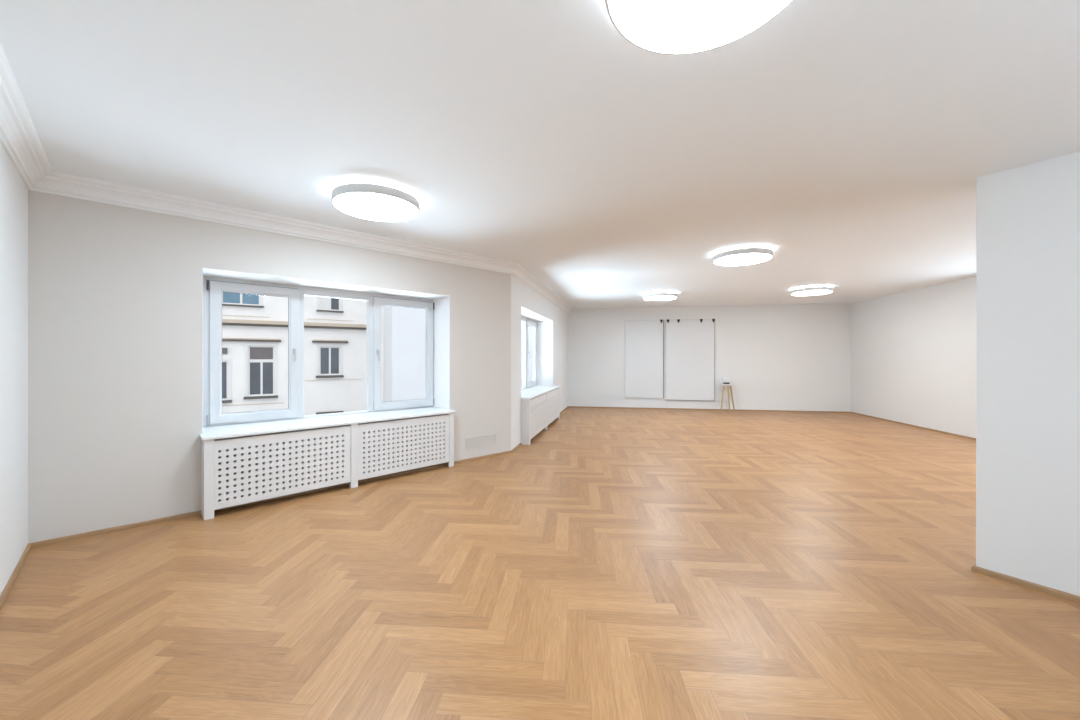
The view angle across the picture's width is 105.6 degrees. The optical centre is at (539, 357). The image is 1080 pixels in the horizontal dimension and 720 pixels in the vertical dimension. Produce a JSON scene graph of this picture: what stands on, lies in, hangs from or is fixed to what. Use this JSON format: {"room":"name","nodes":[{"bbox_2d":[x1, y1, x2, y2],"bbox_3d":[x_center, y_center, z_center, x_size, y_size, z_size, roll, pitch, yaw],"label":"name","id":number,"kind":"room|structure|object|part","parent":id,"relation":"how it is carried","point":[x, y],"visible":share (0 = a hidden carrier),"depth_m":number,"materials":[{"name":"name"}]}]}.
{"room":"empty large room","nodes":[
{"label":"empty large room","id":0,"kind":"room"},
{"bbox_2d":[0,144,27,594],"bbox_3d":[-2.017,0.015,0.970,5.699,2.870,0.400,0,0,45],"label":"wall","id":1,"kind":"structure","parent":0,"point":[13,191],"depth_m":2.70,"materials":[{"name":"white paint"}]},
{"bbox_2d":[28,190,510,542],"bbox_3d":[-2.600,0.015,4.717,5.266,2.870,0.620,0,0,-42],"label":"wall","id":2,"kind":"structure","parent":0,"point":[115,292],"depth_m":3.55,"materials":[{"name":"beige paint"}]},
{"bbox_2d":[0,450,511,609],"bbox_3d":[-2.011,1.433,2.821,3.772,0.034,6.874,0,0,0],"label":"baseboard","id":3,"kind":"structure","parent":2,"relation":"attached to","point":[6,590],"depth_m":3.56,"materials":[{"name":"brown wood"}]},
{"bbox_2d":[0,43,571,313],"bbox_3d":[-1.613,-1.347,5.816,4.126,0.145,12.590,0,0,5],"label":"trim","id":4,"kind":"structure","parent":2,"relation":"attached to","point":[19,138],"depth_m":3.60,"materials":[{"name":"white paint"}]},
{"bbox_2d":[202,267,449,433],"bbox_3d":[-2.397,-0.043,4.921,2.596,1.587,0.652,0,0,-42],"label":"window","id":5,"kind":"structure","parent":2,"relation":"in","point":[215,282],"depth_m":4.74,"materials":[{"name":"white plastic"}]},
{"bbox_3d":[-3.094,-0.051,4.474,0.803,1.472,0.067,0,0,-42],"label":"sash","id":6,"kind":"part","parent":5,"relation":"part of","materials":[{"name":"white plastic"}]},
{"bbox_3d":[-1.855,-0.051,5.599,0.837,1.472,0.067,0,0,-42],"label":"sash","id":7,"kind":"part","parent":5,"relation":"part of","materials":[{"name":"white plastic"}]},
{"bbox_2d":[466,433,496,449],"bbox_3d":[-0.837,1.205,5.894,0.540,0.180,0.008,0,0,-42],"label":"air vent","id":8,"kind":"object","parent":2,"relation":"in","point":[482,437],"visible":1,"depth_m":5.89,"materials":[{"name":"white metal"}]},
{"bbox_2d":[511,274,567,449],"bbox_3d":[0.008,0.015,9.393,0.475,2.870,6.318,0,0,12],"label":"wall","id":9,"kind":"structure","parent":0,"point":[522,295],"depth_m":7.33,"materials":[{"name":"white paint"}]},
{"bbox_2d":[521,306,552,389],"bbox_3d":[-0.298,-0.075,8.298,0.602,1.570,2.879,0,0,12],"label":"window","id":10,"kind":"structure","parent":9,"relation":"in","point":[542,326],"depth_m":9.64,"materials":[{"name":"white plastic"}]},
{"bbox_3d":[-0.430,-0.075,8.326,0.070,1.570,2.876,0,0,12],"label":"frame","id":11,"kind":"part","parent":10,"relation":"part of","materials":[{"name":"white plastic"}]},
{"bbox_3d":[-0.200,-0.083,9.257,0.067,1.455,0.920,0,0,12],"label":"sash","id":12,"kind":"part","parent":10,"relation":"part of","materials":[{"name":"white plastic"}]},
{"bbox_2d":[511,407,567,451],"bbox_3d":[0.196,1.433,9.096,0.020,0.034,5.818,0,0,12],"label":"baseboard","id":13,"kind":"structure","parent":9,"relation":"attached to","point":[520,444],"depth_m":6.64,"materials":[{"name":"brown wood"}]},
{"bbox_2d":[0,407,1079,719],"bbox_3d":[1.850,1.510,5.800,14.700,0.120,14.800,0,0,0],"label":"floor","id":14,"kind":"structure","parent":0,"point":[615,563],"depth_m":2.49,"materials":[{"name":"brown wood"}]},
{"bbox_2d":[199,407,455,519],"bbox_3d":[-2.289,1.079,4.788,2.628,0.743,0.699,0,0,-45],"label":"radiator cover","id":15,"kind":"object","parent":14,"relation":"on","point":[245,463],"visible":1,"depth_m":4.30,"materials":[{"name":"white paint"}]},
{"bbox_3d":[-3.071,1.095,3.743,0.018,0.711,0.169,0,0,-45],"label":"panel","id":16,"kind":"part","parent":15,"relation":"part of","materials":[{"name":"white paint"}]},
{"bbox_3d":[-2.977,1.095,3.687,0.073,0.711,0.040,0,0,-45],"label":"post","id":17,"kind":"part","parent":15,"relation":"part of","materials":[{"name":"white paint"}]},
{"bbox_3d":[-2.536,0.768,4.139,1.188,0.057,0.016,0,0,-45],"label":"rail","id":18,"kind":"part","parent":15,"relation":"part of","materials":[{"name":"white wood"}]},
{"bbox_3d":[-2.525,1.067,4.127,1.188,0.620,0.016,0,0,-45],"label":"perforated panel","id":19,"kind":"part","parent":15,"relation":"part of","materials":[{"name":"white paint"}]},
{"bbox_3d":[-2.077,1.095,4.574,0.075,0.711,0.040,0,0,-45],"label":"post","id":20,"kind":"part","parent":15,"relation":"part of","materials":[{"name":"white paint"}]},
{"bbox_3d":[-1.639,0.768,5.023,1.177,0.057,0.016,0,0,-45],"label":"rail","id":21,"kind":"part","parent":15,"relation":"part of","materials":[{"name":"white wood"}]},
{"bbox_3d":[-1.628,1.067,5.012,1.177,0.620,0.016,0,0,-45],"label":"perforated panel","id":22,"kind":"part","parent":15,"relation":"part of","materials":[{"name":"white paint"}]},
{"bbox_3d":[-1.185,1.095,5.453,0.071,0.711,0.040,0,0,-45],"label":"post","id":23,"kind":"part","parent":15,"relation":"part of","materials":[{"name":"white paint"}]},
{"bbox_2d":[521,386,560,444],"bbox_3d":[-0.112,1.058,8.290,0.568,0.785,3.010,0,0,12],"label":"radiator cover","id":24,"kind":"object","parent":14,"relation":"on","point":[540,405],"visible":1,"depth_m":7.57,"materials":[{"name":"white paint"}]},
{"bbox_3d":[-0.263,1.073,6.811,0.106,0.753,0.018,0,0,12],"label":"panel","id":25,"kind":"part","parent":24,"relation":"part of","materials":[{"name":"white paint"}]},
{"bbox_3d":[-0.185,1.073,6.823,0.040,0.753,0.075,0,0,12],"label":"post","id":26,"kind":"part","parent":24,"relation":"part of","materials":[{"name":"white paint"}]},
{"bbox_3d":[-0.025,1.046,7.525,0.016,0.662,1.363,0,0,12],"label":"perforated panel","id":27,"kind":"part","parent":24,"relation":"part of","materials":[{"name":"white paint"}]},
{"bbox_3d":[0.127,1.073,8.229,0.040,0.753,0.075,0,0,12],"label":"post","id":28,"kind":"part","parent":24,"relation":"part of","materials":[{"name":"white paint"}]},
{"bbox_3d":[0.286,1.046,8.929,0.016,0.662,1.358,0,0,12],"label":"perforated panel","id":29,"kind":"part","parent":24,"relation":"part of","materials":[{"name":"white paint"}]},
{"bbox_3d":[0.437,1.073,9.630,0.040,0.753,0.075,0,0,12],"label":"post","id":30,"kind":"part","parent":24,"relation":"part of","materials":[{"name":"white paint"}]},
{"bbox_2d":[720,384,734,412],"bbox_3d":[4.979,1.080,10.964,0.360,0.744,0.320,0,0,-39],"label":"stool","id":31,"kind":"object","parent":14,"relation":"on","point":[723,385],"visible":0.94,"depth_m":10.90,"materials":[{"name":"beige wood"}]},
{"bbox_3d":[4.866,1.091,10.927,0.141,0.722,0.046,0,0,-25],"label":"leg","id":32,"kind":"part","parent":31,"relation":"part of","materials":[{"name":"brown wood"}]},
{"bbox_2d":[722,378,730,383],"bbox_3d":[4.996,0.628,10.993,0.190,0.160,0.170,0,0,10],"label":"projector","id":33,"kind":"object","parent":31,"relation":"on","point":[725,380],"visible":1,"depth_m":10.93,"materials":[{"name":"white plastic"}]},
{"bbox_3d":[4.999,1.091,10.847,0.047,0.722,0.140,0,0,-4],"label":"leg","id":34,"kind":"part","parent":31,"relation":"part of","materials":[{"name":"brown wood"}]},
{"bbox_3d":[5.140,1.091,10.964,0.141,0.722,0.046,0,0,10],"label":"leg","id":35,"kind":"part","parent":31,"relation":"part of","materials":[{"name":"brown wood"}]},
{"bbox_2d":[0,0,1079,308],"bbox_3d":[1.900,-1.445,5.800,14.800,0.450,14.800,0,0,0],"label":"ceiling","id":36,"kind":"structure","parent":0,"point":[850,141],"depth_m":2.41,"materials":[{"name":"white paint"}]},
{"bbox_2d":[331,182,419,221],"bbox_3d":[-1.434,-1.363,3.610,0.719,0.114,0.719,0,0,0],"label":"ceiling lamp","id":37,"kind":"object","parent":36,"relation":"attached to","point":[374,201],"visible":1,"depth_m":3.46,"materials":[{"name":"white plastic"}]},
{"bbox_2d":[333,193,417,221],"bbox_3d":[-1.434,-1.315,3.610,0.693,0.018,0.693,0,0,0],"label":"diffuser","id":38,"kind":"object","parent":37,"relation":"attached to","point":[385,207],"depth_m":3.55,"materials":[{"name":"white plastic"}]},
{"bbox_2d":[643,291,676,300],"bbox_3d":[2.663,-1.363,9.089,0.719,0.114,0.719,0,0,0],"label":"ceiling lamp","id":39,"kind":"object","parent":36,"relation":"attached to","point":[660,295],"visible":1,"depth_m":8.86,"materials":[{"name":"white plastic"}]},
{"bbox_2d":[644,296,675,300],"bbox_3d":[2.663,-1.315,9.089,0.693,0.018,0.693,0,0,0],"label":"diffuser","id":40,"kind":"object","parent":39,"relation":"attached to","point":[655,298],"depth_m":9.06,"materials":[{"name":"white plastic"}]},
{"bbox_2d":[605,0,793,54],"bbox_3d":[0.587,-1.363,1.423,0.719,0.114,0.719,0,0,0],"label":"ceiling lamp","id":41,"kind":"object","parent":36,"relation":"attached to","point":[669,27],"visible":1,"depth_m":1.59,"materials":[{"name":"white plastic"}]},
{"bbox_2d":[713,246,772,265],"bbox_3d":[2.719,-1.363,5.515,0.719,0.114,0.719,0,0,0],"label":"ceiling lamp","id":42,"kind":"object","parent":36,"relation":"attached to","point":[745,255],"visible":1,"depth_m":5.34,"materials":[{"name":"white plastic"}]},
{"bbox_2d":[714,253,771,265],"bbox_3d":[2.719,-1.315,5.515,0.693,0.018,0.693,0,0,0],"label":"diffuser","id":43,"kind":"object","parent":42,"relation":"attached to","point":[726,259],"depth_m":5.44,"materials":[{"name":"white plastic"}]},
{"bbox_2d":[791,285,832,295],"bbox_3d":[5.530,-1.363,8.354,0.719,0.114,0.719,0,0,0],"label":"ceiling lamp","id":44,"kind":"object","parent":36,"relation":"attached to","point":[817,289],"visible":1,"depth_m":8.14,"materials":[{"name":"white plastic"}]},
{"bbox_2d":[792,290,831,295],"bbox_3d":[5.530,-1.315,8.354,0.693,0.018,0.693,0,0,0],"label":"diffuser","id":45,"kind":"object","parent":44,"relation":"attached to","point":[795,292],"depth_m":8.25,"materials":[{"name":"white plastic"}]},
{"bbox_2d":[568,303,850,411],"bbox_3d":[4.643,0.015,11.448,7.712,2.870,0.300,0,0,10],"label":"wall","id":46,"kind":"structure","parent":0,"point":[792,357],"depth_m":11.13,"materials":[{"name":"white paint"}]},
{"bbox_2d":[625,320,663,397],"bbox_3d":[2.941,0.041,11.545,1.084,2.202,0.068,0,0,10],"label":"wall panel","id":47,"kind":"object","parent":46,"relation":"attached to","point":[644,339],"visible":1,"depth_m":11.54,"materials":[{"name":"white plastic"}]},
{"bbox_2d":[666,319,715,400],"bbox_3d":[4.164,0.066,11.340,1.324,2.252,0.068,0,0,10],"label":"wall panel","id":48,"kind":"object","parent":46,"relation":"attached to","point":[690,343],"visible":1,"depth_m":11.34,"materials":[{"name":"white plastic"}]},
{"bbox_2d":[568,406,850,412],"bbox_3d":[4.468,1.433,11.315,7.412,0.034,0.020,0,0,10],"label":"baseboard","id":49,"kind":"structure","parent":46,"relation":"attached to","point":[568,406],"depth_m":11.27,"materials":[{"name":"brown wood"}]},
{"bbox_2d":[851,277,975,437],"bbox_3d":[7.446,0.015,4.648,0.300,2.870,12.200,0,0,8],"label":"wall","id":50,"kind":"structure","parent":0,"point":[913,352],"depth_m":8.42,"materials":[{"name":"white paint"}]},
{"bbox_2d":[851,412,975,439],"bbox_3d":[7.288,1.433,4.670,0.020,0.034,12.200,0,0,8],"label":"baseboard","id":51,"kind":"structure","parent":50,"relation":"attached to","point":[953,434],"depth_m":8.42,"materials":[{"name":"brown wood"}]},
{"bbox_2d":[976,151,1079,595],"bbox_3d":[4.540,0.015,0.715,0.280,2.870,5.200,0,0,-34],"label":"wall partition","id":52,"kind":"structure","parent":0,"point":[1028,216],"depth_m":2.59,"materials":[{"name":"white paint"}]},
{"bbox_2d":[971,562,1079,602],"bbox_3d":[4.526,1.433,0.717,0.300,0.034,5.220,0,0,-34],"label":"baseboard","id":53,"kind":"structure","parent":52,"relation":"attached to","point":[1038,587],"depth_m":2.59,"materials":[{"name":"brown wood"}]},
{"label":"outside","id":54,"kind":"structure","parent":0,"visible":0},
{"bbox_3d":[-10.000,9.600,25.000,100.000,0.300,90.000,0,0,0],"label":"street","id":55,"kind":"object","parent":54,"visible":0},
{"bbox_2d":[222,292,383,414],"bbox_3d":[-14.907,1.350,23.904,30.600,16.200,8.850,0,0,-32],"label":"apartment building","id":56,"kind":"structure","parent":55,"relation":"on","point":[254,327],"depth_m":20.58,"materials":[{"name":"white paint"}]},
{"bbox_3d":[-15.030,1.075,19.307,0.460,1.730,0.030,0,0,-32],"label":"pane","id":57,"kind":"part","parent":56,"relation":"part of","materials":[{"name":"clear glass"}]},
{"bbox_3d":[-15.166,2.070,19.005,1.410,0.120,0.220,0,0,-32],"label":"sill","id":58,"kind":"part","parent":56,"relation":"part of","materials":[{"name":"stone"}]},
{"bbox_3d":[-14.684,-3.485,19.522,0.675,1.810,0.030,0,0,-32],"label":"pane","id":59,"kind":"part","parent":56,"relation":"part of","materials":[{"name":"blue glass"}]},
{"bbox_3d":[-14.278,-2.473,19.556,1.840,0.075,0.220,0,0,-32],"label":"sill","id":60,"kind":"part","parent":56,"relation":"part of","materials":[{"name":"stone"}]},
{"bbox_3d":[-14.051,-3.485,19.916,0.675,1.810,0.030,0,0,-32],"label":"pane","id":61,"kind":"part","parent":56,"relation":"part of","materials":[{"name":"blue glass"}]},
{"bbox_3d":[-13.898,1.020,20.010,0.445,1.580,0.030,0,0,-32],"label":"pane","id":62,"kind":"part","parent":56,"relation":"part of","materials":[{"name":"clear glass"}]},
{"bbox_3d":[-13.590,1.940,19.984,1.380,0.120,0.220,0,0,-32],"label":"sill","id":63,"kind":"part","parent":56,"relation":"part of","materials":[{"name":"stone"}]},
{"bbox_3d":[-13.679,-0.205,20.146,0.960,0.610,0.030,0,0,-32],"label":"pane","id":64,"kind":"part","parent":56,"relation":"part of","materials":[{"name":"grey glass"}]},
{"bbox_3d":[-13.461,1.020,20.282,0.445,1.580,0.030,0,0,-32],"label":"pane","id":65,"kind":"part","parent":56,"relation":"part of","materials":[{"name":"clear glass"}]},
{"bbox_3d":[-17.317,-1.713,17.645,19.300,0.174,0.140,0,0,-32],"label":"cornice","id":66,"kind":"part","parent":56,"relation":"part of","materials":[{"name":"stone"}]},
{"bbox_3d":[-11.322,-3.465,21.611,0.390,1.850,0.030,0,0,-32],"label":"pane","id":67,"kind":"part","parent":56,"relation":"part of","materials":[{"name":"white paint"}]},
{"bbox_3d":[-11.341,0.175,21.599,0.405,1.390,0.030,0,0,-32],"label":"pane","id":68,"kind":"part","parent":56,"relation":"part of","materials":[{"name":"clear glass"}]},
{"bbox_3d":[-11.038,-2.433,21.570,1.270,0.075,0.220,0,0,-32],"label":"sill","id":69,"kind":"part","parent":56,"relation":"part of","materials":[{"name":"stone"}]},
{"bbox_3d":[-11.050,1.000,21.562,1.300,0.120,0.220,0,0,-32],"label":"sill","id":70,"kind":"part","parent":56,"relation":"part of","materials":[{"name":"stone"}]},
{"bbox_3d":[-10.931,-3.465,21.854,0.390,1.850,0.030,0,0,-32],"label":"pane","id":71,"kind":"part","parent":56,"relation":"part of","materials":[{"name":"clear glass"}]},
{"bbox_3d":[-10.938,0.175,21.849,0.405,1.390,0.030,0,0,-32],"label":"pane","id":72,"kind":"part","parent":56,"relation":"part of","materials":[{"name":"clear glass"}]},
{"bbox_2d":[384,306,532,401],"bbox_3d":[-3.586,1.800,18.292,8.122,15.300,4.429,0,0,-4],"label":"apartment building","id":73,"kind":"structure","parent":55,"relation":"on","point":[404,328],"depth_m":16.08,"materials":[{"name":"white paint"}]}
]}

